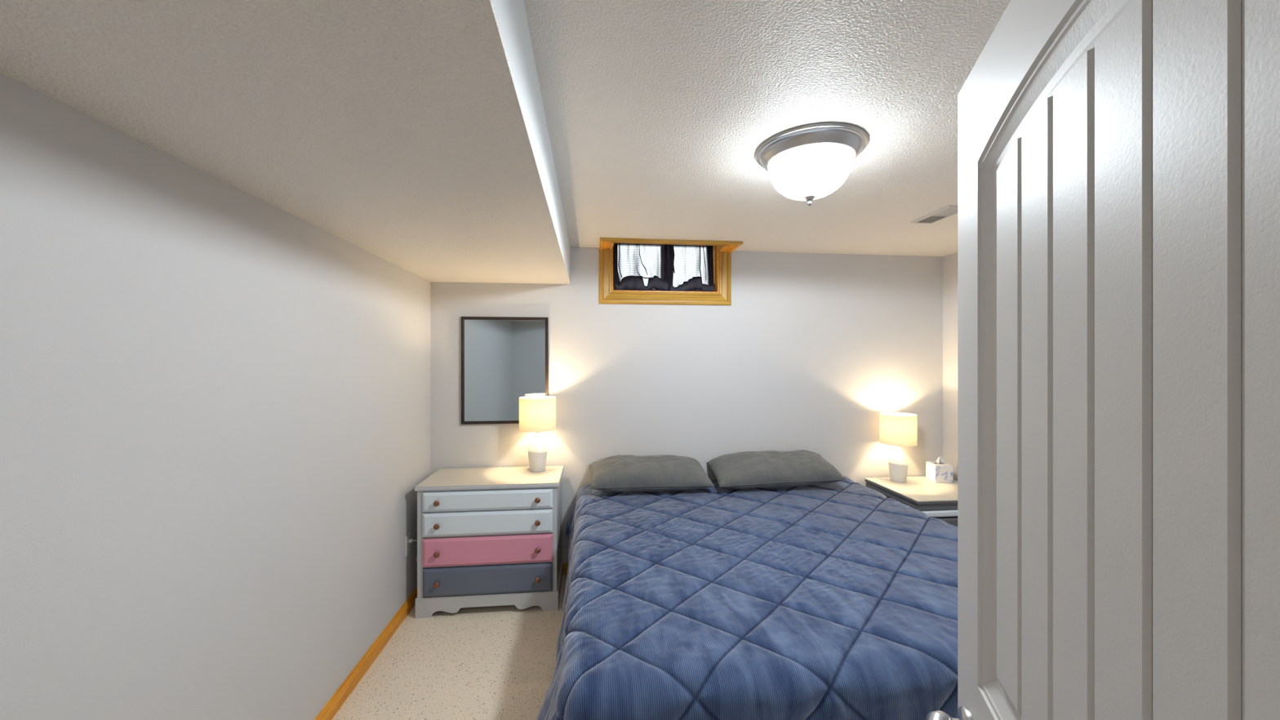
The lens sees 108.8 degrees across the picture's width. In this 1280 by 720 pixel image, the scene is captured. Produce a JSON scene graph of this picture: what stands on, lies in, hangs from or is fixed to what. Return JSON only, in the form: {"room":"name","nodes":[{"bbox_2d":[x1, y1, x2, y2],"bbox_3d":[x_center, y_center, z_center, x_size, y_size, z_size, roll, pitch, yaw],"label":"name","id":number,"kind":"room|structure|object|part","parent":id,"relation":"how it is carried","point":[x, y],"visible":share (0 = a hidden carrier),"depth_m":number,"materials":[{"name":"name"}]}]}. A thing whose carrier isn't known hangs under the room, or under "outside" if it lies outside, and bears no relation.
{"room":"basement bedroom","nodes":[
{"label":"basement bedroom","id":0,"kind":"room"},
{"bbox_2d":[0,73,430,719],"bbox_3d":[-1.295,0.270,0.919,0.100,2.600,4.900,0,0,-6],"label":"wall","id":1,"kind":"structure","parent":0,"point":[215,400],"depth_m":1.28,"materials":[{"name":"white paint"}]},
{"bbox_2d":[314,586,417,719],"bbox_3d":[-1.308,1.528,1.582,0.014,0.083,3.380,0,0,-6],"label":"baseboard","id":2,"kind":"structure","parent":1,"relation":"attached to","point":[345,689],"depth_m":2.29,"materials":[{"name":"brown wood"}]},
{"bbox_2d":[405,533,410,556],"bbox_3d":[-1.444,1.150,2.855,0.008,0.120,0.072,0,0,-6],"label":"wall outlet","id":3,"kind":"object","parent":1,"relation":"attached to","point":[408,536],"visible":0.98,"depth_m":2.84,"materials":[{"name":"white plastic"}]},
{"bbox_2d":[408,538,417,562],"bbox_3d":[-1.407,1.206,2.893,0.052,0.179,0.107,0,0,14],"label":"power cord","id":4,"kind":"object","parent":1,"relation":"attached to","point":[410,540],"visible":0.41,"depth_m":2.86,"materials":[{"name":"white plastic"}]},
{"bbox_2d":[0,0,570,284],"bbox_3d":[-0.825,-0.694,1.633,0.985,0.273,3.380,0,0,-6],"label":"ceiling","id":5,"kind":"structure","parent":0,"point":[413,134],"depth_m":1.01,"materials":[{"name":"white paint"}]},
{"bbox_2d":[332,574,567,719],"bbox_3d":[0.715,1.595,1.131,4.142,0.050,4.900,0,0,-6],"label":"floor","id":6,"kind":"structure","parent":0,"point":[495,662],"depth_m":2.33,"materials":[{"name":"carpet"}]},
{"bbox_2d":[414,466,564,618],"bbox_3d":[-0.960,1.170,3.037,0.870,0.800,0.509,0,0,-6],"label":"dresser","id":7,"kind":"object","parent":6,"relation":"on","point":[486,536],"visible":1,"depth_m":2.82,"materials":[{"name":"grey paint"}]},
{"bbox_3d":[-1.228,1.357,2.768,0.035,0.035,0.032,0,0,-6],"label":"knob","id":8,"kind":"part","parent":7,"relation":"part of","materials":[{"name":"brown wood"}]},
{"bbox_3d":[-1.228,1.175,2.768,0.035,0.035,0.032,0,0,-6],"label":"knob","id":9,"kind":"part","parent":7,"relation":"part of","materials":[{"name":"brown wood"}]},
{"bbox_3d":[-1.228,1.006,2.768,0.035,0.035,0.032,0,0,-6],"label":"knob","id":10,"kind":"part","parent":7,"relation":"part of","materials":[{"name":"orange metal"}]},
{"bbox_3d":[-1.228,0.866,2.768,0.035,0.035,0.032,0,0,-6],"label":"knob","id":11,"kind":"part","parent":7,"relation":"part of","materials":[{"name":"brown wood"}]},
{"bbox_3d":[-0.939,1.453,2.831,0.856,0.007,0.010,0,0,-6],"label":"plinth moulding","id":12,"kind":"part","parent":7,"relation":"part of","materials":[{"name":"grey paint"}]},
{"bbox_3d":[-0.934,1.357,2.827,0.778,0.169,0.024,0,0,-6],"label":"drawer","id":13,"kind":"part","parent":7,"relation":"part of","materials":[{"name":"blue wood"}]},
{"bbox_3d":[-0.934,1.175,2.827,0.778,0.169,0.024,0,0,-6],"label":"drawer","id":14,"kind":"part","parent":7,"relation":"part of","materials":[{"name":"pink paint"}]},
{"bbox_3d":[-0.934,1.006,2.827,0.778,0.140,0.024,0,0,-6],"label":"drawer","id":15,"kind":"part","parent":7,"relation":"part of","materials":[{"name":"white paint"}]},
{"bbox_3d":[-0.934,0.866,2.827,0.778,0.116,0.024,0,0,-6],"label":"drawer","id":16,"kind":"part","parent":7,"relation":"part of","materials":[{"name":"white paint"}]},
{"bbox_3d":[-0.962,0.785,3.055,0.870,0.025,0.472,0,0,-6],"label":"moulding","id":17,"kind":"part","parent":7,"relation":"part of","materials":[{"name":"grey paint"}]},
{"bbox_2d":[519,395,555,471],"bbox_3d":[-0.714,0.514,3.195,0.250,0.508,0.250,0,0,-6],"label":"table lamp","id":18,"kind":"object","parent":7,"relation":"on","point":[537,414],"visible":1,"depth_m":3.11,"materials":[{"name":"beige fabric"}]},
{"bbox_3d":[-0.714,0.372,3.195,0.250,0.224,0.250,0,0,-6],"label":"lamp shade","id":19,"kind":"part","parent":18,"relation":"part of","materials":[{"name":"fabric"}]},
{"bbox_3d":[-0.633,1.357,2.831,0.035,0.035,0.032,0,0,-6],"label":"knob","id":20,"kind":"part","parent":7,"relation":"part of","materials":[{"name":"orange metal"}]},
{"bbox_3d":[-0.633,1.175,2.831,0.035,0.035,0.032,0,0,-6],"label":"knob","id":21,"kind":"part","parent":7,"relation":"part of","materials":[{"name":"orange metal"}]},
{"bbox_3d":[-0.633,1.006,2.831,0.035,0.035,0.032,0,0,-6],"label":"knob","id":22,"kind":"part","parent":7,"relation":"part of","materials":[{"name":"brown wood"}]},
{"bbox_3d":[-0.633,0.866,2.831,0.035,0.035,0.032,0,0,-6],"label":"knob","id":23,"kind":"part","parent":7,"relation":"part of","materials":[{"name":"brown wood"}]},
{"bbox_2d":[864,475,957,526],"bbox_3d":[2.112,1.246,3.303,0.657,0.649,0.622,0,0,-6],"label":"nightstand","id":24,"kind":"object","parent":6,"relation":"on","point":[939,500],"visible":0.1,"depth_m":3.18,"materials":[{"name":"beige paint"}]},
{"bbox_2d":[873,412,917,482],"bbox_3d":[1.955,0.666,3.487,0.267,0.508,0.250,0,0,2],"label":"table lamp","id":25,"kind":"object","parent":24,"relation":"on","point":[899,429],"visible":1,"depth_m":3.42,"materials":[{"name":"beige fabric"}]},
{"bbox_3d":[1.964,0.524,3.487,0.250,0.224,0.250,0,0,2],"label":"lamp shade","id":26,"kind":"part","parent":25,"relation":"part of","materials":[{"name":"fabric"}]},
{"bbox_3d":[2.111,0.960,3.320,0.655,0.060,0.589,0,0,-6],"label":"moulding","id":27,"kind":"part","parent":24,"relation":"part of","materials":[{"name":"grey paint"}]},
{"bbox_2d":[925,456,953,483],"bbox_3d":[2.284,0.826,3.496,0.128,0.190,0.128,0,0,3],"label":"tissue box","id":28,"kind":"object","parent":24,"relation":"on","point":[937,471],"visible":1,"depth_m":3.44,"materials":[{"name":"grey cardboard"}]},
{"bbox_3d":[2.140,1.014,3.038,0.597,0.042,0.024,0,0,-6],"label":"drawer","id":29,"kind":"part","parent":24,"relation":"part of","materials":[{"name":"white paint"}]},
{"bbox_3d":[2.140,1.107,3.038,0.597,0.125,0.024,0,0,-6],"label":"drawer","id":30,"kind":"part","parent":24,"relation":"part of","materials":[{"name":"grey paint"}]},
{"bbox_2d":[430,247,942,562],"bbox_3d":[0.457,0.270,3.578,3.942,2.600,0.220,0,0,-6],"label":"wall","id":31,"kind":"structure","parent":0,"point":[808,351],"depth_m":3.49,"materials":[{"name":"white paint"}]},
{"bbox_2d":[461,316,548,424],"bbox_3d":[-0.973,0.074,3.305,0.611,0.769,0.021,0,0,-6],"label":"wall mirror","id":32,"kind":"object","parent":31,"relation":"attached to","point":[504,360],"visible":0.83,"depth_m":3.30,"materials":[{"name":"clear glass"}]},
{"bbox_3d":[-1.266,0.074,3.274,0.021,0.769,0.021,0,0,-6],"label":"frame rail","id":33,"kind":"part","parent":32,"relation":"part of","materials":[{"name":"black wood"}]},
{"bbox_3d":[-0.973,0.449,3.305,0.611,0.021,0.021,0,0,-6],"label":"frame rail","id":34,"kind":"part","parent":32,"relation":"part of","materials":[{"name":"black wood"}]},
{"bbox_3d":[-0.973,-0.299,3.305,0.611,0.021,0.021,0,0,-6],"label":"frame rail","id":35,"kind":"part","parent":32,"relation":"part of","materials":[{"name":"black wood"}]},
{"bbox_3d":[-0.679,0.074,3.336,0.021,0.769,0.021,0,0,-6],"label":"frame rail","id":36,"kind":"part","parent":32,"relation":"part of","materials":[{"name":"black wood"}]},
{"bbox_2d":[562,562,568,574],"bbox_3d":[0.469,1.528,3.461,3.914,0.083,0.014,0,0,-6],"label":"baseboard","id":37,"kind":"structure","parent":31,"relation":"attached to","point":[565,565],"depth_m":3.35,"materials":[{"name":"brown wood"}]},
{"bbox_2d":[599,237,742,305],"bbox_3d":[0.200,-0.679,3.396,0.998,0.526,0.487,0,0,-6],"label":"window","id":38,"kind":"structure","parent":31,"relation":"in","point":[722,250],"depth_m":3.43,"materials":[{"name":"brown wood"}]},
{"bbox_3d":[-0.254,-0.623,3.381,0.092,0.414,0.021,0,0,-6],"label":"casing","id":39,"kind":"part","parent":38,"relation":"part of","materials":[{"name":"brown wood"}]},
{"bbox_3d":[-0.239,-0.819,3.240,0.092,0.021,0.269,0,0,-6],"label":"ceiling casing","id":40,"kind":"part","parent":38,"relation":"part of","materials":[{"name":"brown wood"}]},
{"bbox_3d":[-0.011,-0.724,3.589,0.346,0.342,0.004,0,0,-6],"label":"pane","id":41,"kind":"part","parent":38,"relation":"part of","materials":[{"name":"clear glass"}]},
{"bbox_2d":[613,243,668,291],"bbox_3d":[0.004,-0.715,3.516,0.431,0.390,0.062,0,0,-6],"label":"window pane","id":42,"kind":"object","parent":38,"relation":"hanging from","point":[634,282],"visible":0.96,"depth_m":3.52,"materials":[{"name":"glass"}]},
{"bbox_3d":[0.177,-0.724,3.608,0.794,0.412,0.040,0,0,-6],"label":"sash frame","id":43,"kind":"part","parent":38,"relation":"part of","materials":[{"name":"black plastic"}]},
{"bbox_3d":[0.196,-0.462,3.429,0.998,0.092,0.021,0,0,-6],"label":"casing","id":44,"kind":"part","parent":38,"relation":"part of","materials":[{"name":"brown wood"}]},
{"bbox_3d":[0.220,-0.819,3.200,0.998,0.021,0.092,0,0,-6],"label":"ceiling casing","id":45,"kind":"part","parent":38,"relation":"part of","materials":[{"name":"brown wood"}]},
{"bbox_3d":[0.365,-0.724,3.628,0.346,0.342,0.004,0,0,-6],"label":"pane","id":46,"kind":"part","parent":38,"relation":"part of","materials":[{"name":"clear glass"}]},
{"bbox_2d":[668,244,715,291],"bbox_3d":[0.397,-0.711,3.558,0.363,0.399,0.062,0,0,-6],"label":"curtain","id":47,"kind":"object","parent":38,"relation":"hanging from","point":[695,283],"visible":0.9,"depth_m":3.56,"materials":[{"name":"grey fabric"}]},
{"bbox_3d":[0.647,-0.623,3.476,0.092,0.414,0.021,0,0,-6],"label":"casing","id":48,"kind":"part","parent":38,"relation":"part of","materials":[{"name":"brown wood"}]},
{"bbox_3d":[0.662,-0.819,3.335,0.092,0.021,0.269,0,0,-6],"label":"ceiling casing","id":49,"kind":"part","parent":38,"relation":"part of","materials":[{"name":"brown wood"}]},
{"bbox_2d":[523,0,1010,256],"bbox_3d":[0.715,-0.860,1.131,3.942,0.060,4.700,0,0,-6],"label":"ceiling","id":50,"kind":"structure","parent":0,"point":[658,113],"depth_m":1.51,"materials":[{"name":"white paint"}]},
{"bbox_2d":[755,122,868,205],"bbox_3d":[0.669,-0.719,1.806,0.416,0.221,0.416,0,0,-6],"label":"ceiling light","id":51,"kind":"object","parent":50,"relation":"attached to","point":[809,162],"visible":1,"depth_m":1.69,"materials":[{"name":"white glass"}]},
{"bbox_3d":[0.669,-0.711,1.806,0.316,0.138,0.316,0,0,-6],"label":"lamp shade","id":52,"kind":"part","parent":51,"relation":"part of","materials":[{"name":"white glass"}]},
{"bbox_2d":[910,204,957,223],"bbox_3d":[1.712,-0.822,2.614,0.140,0.016,0.304,0,0,-6],"label":"ceiling vent","id":53,"kind":"object","parent":50,"relation":"in","point":[948,211],"visible":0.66,"depth_m":2.61,"materials":[{"name":"white metal"}]},
{"bbox_2d":[942,252,957,480],"bbox_3d":[2.724,0.270,1.342,0.100,2.600,4.900,0,0,-6],"label":"wall","id":54,"kind":"structure","parent":0,"point":[949,261],"depth_m":3.60,"materials":[{"name":"white paint"}]},
{"bbox_3d":[0.829,0.370,0.047,3.942,2.400,0.120,0,0,-6],"label":"wall","id":55,"kind":"structure","parent":0,"visible":0},
{"bbox_2d":[926,0,1279,719],"bbox_3d":[0.411,0.544,0.445,0.101,2.028,0.797,0,0,20],"label":"door","id":56,"kind":"structure","parent":55,"relation":"in","point":[1118,161],"depth_m":0.40,"materials":[{"name":"white paint"}]},
{"bbox_3d":[0.480,0.606,0.718,0.042,0.037,0.137,0,0,20],"label":"lever","id":57,"kind":"part","parent":56,"relation":"part of","materials":[{"name":"silver metal"}]},
{"bbox_3d":[0.528,0.607,0.754,0.026,0.065,0.065,0,0,20],"label":"handle","id":58,"kind":"part","parent":56,"relation":"part of","materials":[{"name":"silver metal"}]},
{"bbox_3d":[0.715,1.258,2.431,1.980,0.625,2.055,0,0,-6],"label":"bed","id":59,"kind":"object","parent":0,"visible":0},
{"bbox_2d":[536,475,957,719],"bbox_3d":[0.699,1.186,2.174,2.825,0.586,2.564,0,0,-6],"label":"comforter","id":60,"kind":"object","parent":59,"relation":"on","point":[837,600],"visible":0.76,"depth_m":1.68,"materials":[{"name":"blue fabric"}]},
{"bbox_2d":[588,454,715,492],"bbox_3d":[0.063,0.787,3.219,0.834,0.214,0.398,0,0,-8],"label":"pillow","id":61,"kind":"object","parent":60,"relation":"on","point":[624,473],"visible":1,"depth_m":3.07,"materials":[{"name":"grey fabric"}]},
{"bbox_2d":[706,449,846,488],"bbox_3d":[0.960,0.780,3.304,0.885,0.222,0.396,0,0,-4],"label":"pillow","id":62,"kind":"object","parent":60,"relation":"on","point":[764,468],"visible":1,"depth_m":3.15,"materials":[{"name":"grey fabric"}]}
]}

